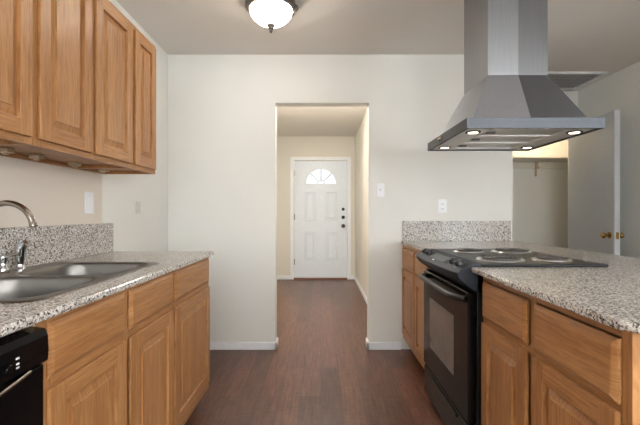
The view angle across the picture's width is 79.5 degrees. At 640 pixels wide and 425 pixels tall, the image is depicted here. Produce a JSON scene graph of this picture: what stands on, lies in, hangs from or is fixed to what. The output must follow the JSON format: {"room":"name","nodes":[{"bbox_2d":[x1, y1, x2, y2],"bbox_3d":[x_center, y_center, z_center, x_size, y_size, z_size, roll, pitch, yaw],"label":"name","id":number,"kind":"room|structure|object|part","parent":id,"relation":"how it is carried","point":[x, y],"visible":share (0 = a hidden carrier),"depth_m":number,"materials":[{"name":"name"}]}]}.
{"room":"kitchen","nodes":[
{"label":"kitchen","id":0,"kind":"room"},
{"bbox_2d":[0,0,167,250],"bbox_3d":[-1.345,-0.098,0.278,0.120,2.475,6.155,0,0,0],"label":"wall","id":1,"kind":"structure","parent":0,"point":[54,195],"depth_m":2.33,"materials":[{"name":"paint"}]},
{"bbox_2d":[0,0,32,144],"bbox_3d":[-1.124,-0.609,0.964,0.318,0.753,0.685,0,0,0],"label":"upper cabinet","id":2,"kind":"object","parent":1,"relation":"attached to","point":[16,16],"visible":1,"depth_m":1.24,"materials":[{"name":"brown wood"}]},
{"bbox_3d":[-0.989,-0.609,0.964,0.020,0.753,0.685,0,0,0],"label":"frame","id":3,"kind":"part","parent":2,"relation":"part of","materials":[{"name":"brown wood"}]},
{"bbox_2d":[0,223,112,269],"bbox_3d":[-1.274,0.144,0.873,0.020,0.172,2.945,0,0,0],"label":"backsplash","id":4,"kind":"structure","parent":1,"relation":"attached to","point":[47,244],"depth_m":1.84,"materials":[{"name":"stone"}]},
{"bbox_2d":[0,0,132,168],"bbox_3d":[-1.124,-0.605,1.651,0.318,0.761,0.683,0,0,0],"label":"upper cabinet","id":5,"kind":"object","parent":1,"relation":"attached to","point":[83,49],"visible":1,"depth_m":1.59,"materials":[{"name":"brown wood"}]},
{"bbox_3d":[-0.972,-0.610,1.477,0.012,0.707,0.302,0,0,0],"label":"door","id":6,"kind":"part","parent":5,"relation":"part of","materials":[{"name":"brown wood"}]},
{"bbox_3d":[-0.972,-0.610,1.818,0.012,0.707,0.316,0,0,0],"label":"door","id":7,"kind":"part","parent":5,"relation":"part of","materials":[{"name":"brown wood"}]},
{"bbox_2d":[85,192,93,212],"bbox_3d":[-1.281,-0.060,2.130,0.008,0.118,0.078,0,0,0],"label":"wall outlet","id":8,"kind":"object","parent":1,"relation":"attached to","point":[89,196],"visible":1,"depth_m":2.13,"materials":[{"name":"white plastic"}]},
{"bbox_2d":[78,24,155,173],"bbox_3d":[-1.124,-0.605,2.135,0.318,0.761,0.277,0,0,0],"label":"upper cabinet","id":9,"kind":"object","parent":1,"relation":"attached to","point":[144,51],"visible":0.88,"depth_m":2.11,"materials":[{"name":"brown wood"}]},
{"bbox_3d":[-0.989,-0.609,2.135,0.020,0.753,0.277,0,0,0],"label":"frame","id":10,"kind":"part","parent":9,"relation":"part of","materials":[{"name":"brown wood"}]},
{"bbox_3d":[-0.972,-0.610,2.135,0.012,0.707,0.245,0,0,0],"label":"door","id":11,"kind":"part","parent":9,"relation":"part of","materials":[{"name":"brown wood"}]},
{"bbox_2d":[136,201,140,213],"bbox_3d":[-1.280,-0.042,2.700,0.010,0.085,0.062,0,0,0],"label":"phone jack","id":12,"kind":"object","parent":1,"relation":"attached to","point":[138,204],"visible":1,"depth_m":2.70,"materials":[{"name":"white plastic"}]},
{"bbox_2d":[185,279,444,424],"bbox_3d":[0.950,1.190,1.950,4.900,0.100,9.800,0,0,0],"label":"floor","id":13,"kind":"structure","parent":0,"point":[322,370],"depth_m":2.71,"materials":[{"name":"brown wood"}]},
{"bbox_2d":[0,326,48,424],"bbox_3d":[-0.955,0.706,0.625,0.619,0.868,0.607,0,0,0],"label":"dishwasher","id":14,"kind":"object","parent":13,"relation":"on","point":[23,352],"visible":1,"depth_m":0.86,"materials":[{"name":"black plastic"}]},
{"bbox_3d":[-0.653,0.368,0.618,0.015,0.031,0.501,0,0,0],"label":"handle","id":15,"kind":"part","parent":14,"relation":"part of","materials":[{"name":"silver metal"}]},
{"bbox_3d":[-0.684,0.696,0.626,0.032,0.668,0.605,0,0,0],"label":"door","id":16,"kind":"part","parent":14,"relation":"part of","materials":[{"name":"black metal"}]},
{"bbox_3d":[-0.678,0.315,0.626,0.043,0.086,0.605,0,0,0],"label":"control panel","id":17,"kind":"part","parent":14,"relation":"part of","materials":[{"name":"black plastic"}]},
{"bbox_2d":[21,271,173,424],"bbox_3d":[-0.971,0.697,1.334,0.622,0.887,0.804,0,0,0],"label":"base cabinet","id":18,"kind":"object","parent":13,"relation":"on","point":[107,363],"visible":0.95,"depth_m":1.25,"materials":[{"name":"wood"}]},
{"bbox_3d":[-0.665,0.336,1.121,0.011,0.138,0.363,0,0,0],"label":"drawer","id":19,"kind":"part","parent":18,"relation":"part of","materials":[{"name":"brown wood"}]},
{"bbox_3d":[-0.665,0.711,1.121,0.011,0.559,0.363,0,0,0],"label":"door","id":20,"kind":"part","parent":18,"relation":"part of","materials":[{"name":"brown wood"}]},
{"bbox_3d":[-0.665,0.336,1.534,0.011,0.138,0.387,0,0,0],"label":"drawer","id":21,"kind":"part","parent":18,"relation":"part of","materials":[{"name":"brown wood"}]},
{"bbox_3d":[-0.665,0.711,1.534,0.011,0.559,0.387,0,0,0],"label":"door","id":22,"kind":"part","parent":18,"relation":"part of","materials":[{"name":"brown wood"}]},
{"bbox_2d":[127,257,209,424],"bbox_3d":[-0.971,0.697,2.023,0.622,0.887,0.566,0,0,0],"label":"base cabinet","id":23,"kind":"object","parent":13,"relation":"on","point":[191,288],"visible":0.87,"depth_m":1.97,"materials":[{"name":"wood"}]},
{"bbox_2d":[0,251,213,336],"bbox_3d":[-0.966,0.241,0.877,0.636,0.022,2.955,0,0,0],"label":"countertop","id":24,"kind":"structure","parent":23,"relation":"on","point":[14,317],"depth_m":1.23,"materials":[{"name":"stone"}]},
{"bbox_2d":[0,200,37,274],"bbox_3d":[-1.175,0.089,1.357,0.243,0.274,0.239,0,0,39],"label":"faucet","id":25,"kind":"object","parent":24,"relation":"on","point":[4,268],"visible":1,"depth_m":1.36,"materials":[{"name":"silver metal"}]},
{"bbox_3d":[-1.213,0.221,1.370,0.054,0.010,0.230,0,0,0],"label":"plate","id":26,"kind":"part","parent":25,"relation":"part of","materials":[{"name":"silver metal"}]},
{"bbox_3d":[-1.211,0.184,1.483,0.042,0.064,0.072,0,0,9],"label":"handle","id":27,"kind":"part","parent":25,"relation":"part of","materials":[{"name":"silver metal"}]},
{"bbox_3d":[-1.123,0.084,1.370,0.227,0.264,0.048,0,0,0],"label":"spout","id":28,"kind":"part","parent":25,"relation":"part of","materials":[{"name":"silver metal"}]},
{"bbox_2d":[0,262,159,307],"bbox_3d":[-0.990,0.314,1.395,0.506,0.176,0.820,0,0,0],"label":"sink","id":29,"kind":"object","parent":24,"relation":"in","point":[44,281],"visible":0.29,"depth_m":1.38,"materials":[{"name":"metal"}]},
{"bbox_2d":[14,238,28,270],"bbox_3d":[-1.199,0.162,1.542,0.052,0.129,0.040,0,0,0],"label":"sprayer","id":30,"kind":"object","parent":29,"relation":"on","point":[22,246],"visible":0.98,"depth_m":1.53,"materials":[{"name":"silver metal"}]},
{"bbox_2d":[0,277,96,301],"bbox_3d":[-0.962,0.314,1.198,0.393,0.176,0.365,0,0,0],"label":"basin","id":31,"kind":"object","parent":29,"relation":"in","point":[30,289],"depth_m":1.37,"materials":[{"name":"silver metal"}]},
{"bbox_3d":[-0.682,0.646,2.023,0.020,0.787,0.566,0,0,0],"label":"frame","id":32,"kind":"part","parent":23,"relation":"part of","materials":[{"name":"brown wood"}]},
{"bbox_3d":[-0.665,0.336,2.019,0.011,0.138,0.536,0,0,0],"label":"drawer","id":33,"kind":"part","parent":23,"relation":"part of","materials":[{"name":"brown wood"}]},
{"bbox_3d":[-0.665,0.711,2.019,0.011,0.559,0.536,0,0,0],"label":"door","id":34,"kind":"part","parent":23,"relation":"part of","materials":[{"name":"brown wood"}]},
{"bbox_2d":[402,244,429,368],"bbox_3d":[0.980,0.697,2.812,0.620,0.887,0.833,0,0,0],"label":"base cabinet","id":35,"kind":"object","parent":13,"relation":"on","point":[412,285],"visible":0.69,"depth_m":2.80,"materials":[{"name":"wood"}]},
{"bbox_3d":[0.678,0.361,2.993,0.016,0.150,0.395,0,0,0],"label":"drawer","id":36,"kind":"part","parent":35,"relation":"part of","materials":[{"name":"brown wood"}]},
{"bbox_3d":[0.678,0.722,2.993,0.016,0.536,0.395,0,0,0],"label":"door","id":37,"kind":"part","parent":35,"relation":"part of","materials":[{"name":"brown wood"}]},
{"bbox_3d":[0.678,0.722,2.592,0.016,0.536,0.345,0,0,0],"label":"door","id":38,"kind":"part","parent":35,"relation":"part of","materials":[{"name":"brown wood"}]},
{"bbox_3d":[0.678,0.361,2.592,0.016,0.150,0.345,0,0,0],"label":"drawer","id":39,"kind":"part","parent":35,"relation":"part of","materials":[{"name":"brown wood"}]},
{"bbox_2d":[416,248,608,424],"bbox_3d":[0.899,0.671,2.018,0.666,0.937,0.746,0,0,0],"label":"range","id":40,"kind":"object","parent":13,"relation":"on","point":[453,317],"visible":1,"depth_m":1.83,"materials":[{"name":"black metal"}]},
{"bbox_3d":[0.622,0.224,2.205,0.051,0.040,0.054,0,0,0],"label":"knob","id":41,"kind":"part","parent":40,"relation":"part of","materials":[{"name":"black plastic"}]},
{"bbox_3d":[0.613,0.375,2.019,0.066,0.028,0.682,0,0,0],"label":"handle","id":42,"kind":"part","parent":40,"relation":"part of","materials":[{"name":"black plastic"}]},
{"bbox_3d":[0.635,0.950,2.019,0.010,0.016,0.428,0,0,0],"label":"drawer pull","id":43,"kind":"part","parent":40,"relation":"part of","materials":[{"name":"black metal"}]},
{"bbox_3d":[0.654,1.006,2.019,0.032,0.168,0.722,0,0,0],"label":"storage drawer","id":44,"kind":"part","parent":40,"relation":"part of","materials":[{"name":"black metal"}]},
{"bbox_3d":[0.633,0.276,2.019,0.134,0.116,0.728,0,0,0],"label":"control panel","id":45,"kind":"part","parent":40,"relation":"part of","materials":[{"name":"plastic"}]},
{"bbox_3d":[0.652,0.626,2.019,0.036,0.572,0.722,0,0,0],"label":"oven door","id":46,"kind":"part","parent":40,"relation":"part of","materials":[{"name":"black metal"}]},
{"bbox_3d":[0.622,0.224,1.800,0.051,0.040,0.054,0,0,0],"label":"knob","id":47,"kind":"part","parent":40,"relation":"part of","materials":[{"name":"black plastic"}]},
{"bbox_3d":[0.622,0.224,1.722,0.051,0.040,0.054,0,0,0],"label":"knob","id":48,"kind":"part","parent":40,"relation":"part of","materials":[{"name":"black plastic"}]},
{"bbox_3d":[0.849,0.207,2.196,0.142,0.009,0.133,0,0,0],"label":"burner","id":49,"kind":"part","parent":40,"relation":"part of","materials":[{"name":"silver metal"}]},
{"bbox_3d":[0.849,0.207,1.811,0.183,0.009,0.174,0,0,0],"label":"burner","id":50,"kind":"part","parent":40,"relation":"part of","materials":[{"name":"silver metal"}]},
{"bbox_3d":[1.089,0.207,2.196,0.183,0.009,0.174,0,0,0],"label":"burner","id":51,"kind":"part","parent":40,"relation":"part of","materials":[{"name":"silver metal"}]},
{"bbox_2d":[436,249,608,266],"bbox_3d":[0.961,0.224,2.018,0.542,0.011,0.746,0,0,0],"label":"cooktop","id":52,"kind":"object","parent":40,"relation":"in","point":[481,257],"depth_m":1.79,"materials":[{"name":"black metal"}]},
{"bbox_3d":[1.089,0.207,1.811,0.142,0.009,0.133,0,0,0],"label":"burner","id":53,"kind":"part","parent":40,"relation":"part of","materials":[{"name":"silver metal"}]},
{"bbox_2d":[481,277,639,424],"bbox_3d":[0.980,0.697,1.240,0.620,0.887,0.782,0,0,0],"label":"base cabinet","id":54,"kind":"object","parent":13,"relation":"on","point":[543,362],"visible":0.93,"depth_m":1.14,"materials":[{"name":"wood"}]},
{"bbox_3d":[0.678,0.722,1.440,0.016,0.536,0.344,0,0,0],"label":"door","id":55,"kind":"part","parent":54,"relation":"part of","materials":[{"name":"brown wood"}]},
{"bbox_3d":[0.678,0.361,1.440,0.016,0.150,0.344,0,0,0],"label":"drawer","id":56,"kind":"part","parent":54,"relation":"part of","materials":[{"name":"brown wood"}]},
{"bbox_2d":[402,241,639,333],"bbox_3d":[1.145,0.241,2.012,1.000,0.022,2.444,0,0,0],"label":"countertop","id":57,"kind":"structure","parent":54,"relation":"on","point":[610,296],"depth_m":1.34,"materials":[{"name":"stone"}]},
{"bbox_3d":[0.678,0.722,1.052,0.016,0.536,0.346,0,0,0],"label":"door","id":58,"kind":"part","parent":54,"relation":"part of","materials":[{"name":"brown wood"}]},
{"bbox_3d":[0.678,0.361,1.052,0.016,0.150,0.346,0,0,0],"label":"drawer","id":59,"kind":"part","parent":54,"relation":"part of","materials":[{"name":"brown wood"}]},
{"bbox_2d":[277,136,354,275],"bbox_3d":[-0.155,-0.098,6.740,1.690,2.475,0.140,0,0,0],"label":"wall","id":60,"kind":"structure","parent":0,"point":[287,146],"depth_m":6.67,"materials":[{"name":"paint"}]},
{"bbox_2d":[294,161,346,277],"bbox_3d":[-0.011,0.102,6.673,0.923,2.025,0.122,0,0,0],"label":"door","id":61,"kind":"structure","parent":60,"relation":"in","point":[320,210],"depth_m":6.69,"materials":[{"name":"white wood"}]},
{"bbox_3d":[0.000,-0.646,6.701,0.552,0.290,0.038,0,0,0],"label":"fanlight frame","id":62,"kind":"part","parent":61,"relation":"part of","materials":[{"name":"white wood"}]},
{"bbox_2d":[290,157,350,278],"bbox_3d":[-0.007,0.082,6.661,1.049,2.117,0.018,0,0,0],"label":"trim","id":63,"kind":"structure","parent":60,"relation":"attached to","point":[292,159],"depth_m":6.65,"materials":[{"name":"white wood"}]},
{"bbox_2d":[294,278,346,279],"bbox_3d":[-0.007,1.129,6.720,0.925,0.022,0.160,0,0,0],"label":"trim","id":64,"kind":"structure","parent":60,"relation":"attached to","point":[294,278],"depth_m":6.64,"materials":[{"name":"brown wood"}]},
{"bbox_2d":[168,55,512,348],"bbox_3d":[0.164,-0.098,3.295,2.897,2.475,0.120,0,0,0],"label":"wall","id":65,"kind":"structure","parent":0,"point":[222,109],"depth_m":3.23,"materials":[{"name":"paint"}]},
{"bbox_2d":[210,337,277,349],"bbox_3d":[-0.828,1.109,3.288,0.914,0.062,0.133,0,0,0],"label":"baseboard","id":66,"kind":"structure","parent":65,"relation":"attached to","point":[213,345],"depth_m":3.22,"materials":[{"name":"white wood"}]},
{"bbox_2d":[376,184,383,196],"bbox_3d":[0.499,-0.194,3.227,0.066,0.113,0.016,0,0,0],"label":"light switch","id":67,"kind":"object","parent":65,"relation":"attached to","point":[379,187],"visible":1,"depth_m":3.23,"materials":[{"name":"white plastic"}]},
{"bbox_2d":[366,337,400,349],"bbox_3d":[0.530,1.109,3.288,0.283,0.062,0.133,0,0,0],"label":"baseboard","id":68,"kind":"structure","parent":65,"relation":"attached to","point":[370,345],"depth_m":3.22,"materials":[{"name":"white wood"}]},
{"bbox_2d":[438,200,446,212],"bbox_3d":[1.019,-0.060,3.230,0.072,0.113,0.010,0,0,0],"label":"wall outlet","id":69,"kind":"object","parent":65,"relation":"attached to","point":[442,204],"visible":1,"depth_m":3.23,"materials":[{"name":"white plastic"}]},
{"bbox_2d":[403,221,510,240],"bbox_3d":[1.137,0.146,3.224,0.903,0.168,0.020,0,0,0],"label":"backsplash","id":70,"kind":"structure","parent":65,"relation":"attached to","point":[412,230],"depth_m":3.21,"materials":[{"name":"stone"}]},
{"bbox_2d":[355,111,366,296],"bbox_3d":[0.640,-0.098,5.013,0.100,2.475,3.315,0,0,0],"label":"wall","id":71,"kind":"structure","parent":0,"point":[361,135],"depth_m":5.61,"materials":[{"name":"paint"}]},
{"bbox_2d":[354,276,366,302],"bbox_3d":[0.584,1.109,5.013,0.013,0.062,3.315,0,0,0],"label":"baseboard","id":72,"kind":"structure","parent":71,"relation":"attached to","point":[355,278],"depth_m":5.62,"materials":[{"name":"white wood"}]},
{"bbox_2d":[116,0,639,135],"bbox_3d":[0.950,-1.385,1.950,4.900,0.100,9.800,0,0,0],"label":"ceiling","id":73,"kind":"structure","parent":0,"point":[584,35],"depth_m":2.86,"materials":[{"name":"white paint"}]},
{"bbox_2d":[245,0,298,32],"bbox_3d":[-0.303,-1.223,2.380,0.329,0.224,0.316,0,0,0],"label":"ceiling light","id":74,"kind":"object","parent":73,"relation":"attached to","point":[271,14],"visible":1,"depth_m":2.31,"materials":[{"name":"white glass"}]},
{"bbox_3d":[-0.309,-1.211,2.380,0.260,0.092,0.260,0,0,0],"label":"lamp shade","id":75,"kind":"part","parent":74,"relation":"part of","materials":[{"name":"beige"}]},
{"bbox_2d":[428,0,604,150],"bbox_3d":[0.928,-0.853,1.983,0.613,0.962,0.618,0,0,0],"label":"range hood","id":76,"kind":"object","parent":73,"relation":"hanging from","point":[510,101],"visible":1,"depth_m":1.83,"materials":[{"name":"metal"}]},
{"bbox_2d":[438,146,450,148],"bbox_3d":[0.705,-0.376,2.195,0.067,0.005,0.067,0,0,-7],"label":"spotlight","id":77,"kind":"object","parent":76,"relation":"on","point":[439,147],"depth_m":2.18,"materials":[{"name":"beige"}]},
{"bbox_2d":[465,130,480,133],"bbox_3d":[0.705,-0.376,1.785,0.067,0.005,0.067,0,0,8],"label":"spotlight","id":78,"kind":"object","parent":76,"relation":"on","point":[466,131],"depth_m":1.77,"materials":[{"name":"beige"}]},
{"bbox_3d":[0.935,-0.380,1.983,0.576,0.004,0.594,0,0,0],"label":"underside plate","id":79,"kind":"part","parent":76,"relation":"part of","materials":[{"name":"metal"}]},
{"bbox_2d":[521,146,533,148],"bbox_3d":[1.175,-0.376,2.195,0.067,0.005,0.067,0,0,8],"label":"spotlight","id":80,"kind":"object","parent":76,"relation":"on","point":[522,147],"depth_m":2.18,"materials":[{"name":"beige"}]},
{"bbox_2d":[566,130,582,133],"bbox_3d":[1.175,-0.376,1.785,0.067,0.005,0.067,0,0,-8],"label":"spotlight","id":81,"kind":"object","parent":76,"relation":"on","point":[570,131],"depth_m":1.77,"materials":[{"name":"beige"}]},
{"bbox_2d":[548,72,608,90],"bbox_3d":[2.390,-1.326,3.875,0.640,0.018,0.510,0,0,0],"label":"ceiling vent","id":82,"kind":"object","parent":73,"relation":"in","point":[566,81],"visible":0.49,"depth_m":3.80,"materials":[{"name":"white metal"}]},
{"bbox_2d":[513,91,577,247],"bbox_3d":[2.396,-0.098,4.580,1.808,2.475,0.800,0,0,0],"label":"wall","id":83,"kind":"structure","parent":0,"point":[540,202],"depth_m":4.88,"materials":[{"name":"paint"}]},
{"bbox_2d":[513,156,567,175],"bbox_3d":[2.525,-0.570,4.700,1.350,0.200,0.360,0,0,0],"label":"closet shelf","id":84,"kind":"object","parent":83,"relation":"attached to","point":[519,162],"visible":0.62,"depth_m":4.86,"materials":[{"name":"paint"}]},
{"bbox_2d":[568,110,623,254],"bbox_3d":[2.607,0.111,3.755,0.180,2.034,0.793,0,0,2],"label":"door","id":85,"kind":"structure","parent":83,"relation":"in","point":[593,157],"depth_m":3.63,"materials":[{"name":"white wood"}]},
{"bbox_2d":[578,61,639,257],"bbox_3d":[2.840,-0.098,0.690,0.100,2.475,6.980,0,0,0],"label":"wall","id":86,"kind":"structure","parent":0,"point":[620,90],"depth_m":3.52,"materials":[{"name":"paint"}]},
{"bbox_3d":[-0.950,-0.098,5.013,0.100,2.475,3.315,0,0,0],"label":"wall","id":87,"kind":"structure","parent":0,"visible":0},
{"bbox_2d":[277,276,289,278],"bbox_3d":[-0.716,1.109,5.013,0.368,0.062,3.315,0,0,0],"label":"baseboard","id":88,"kind":"structure","parent":87,"relation":"attached to","point":[278,277],"depth_m":6.66,"materials":[{"name":"white wood"}]}
]}

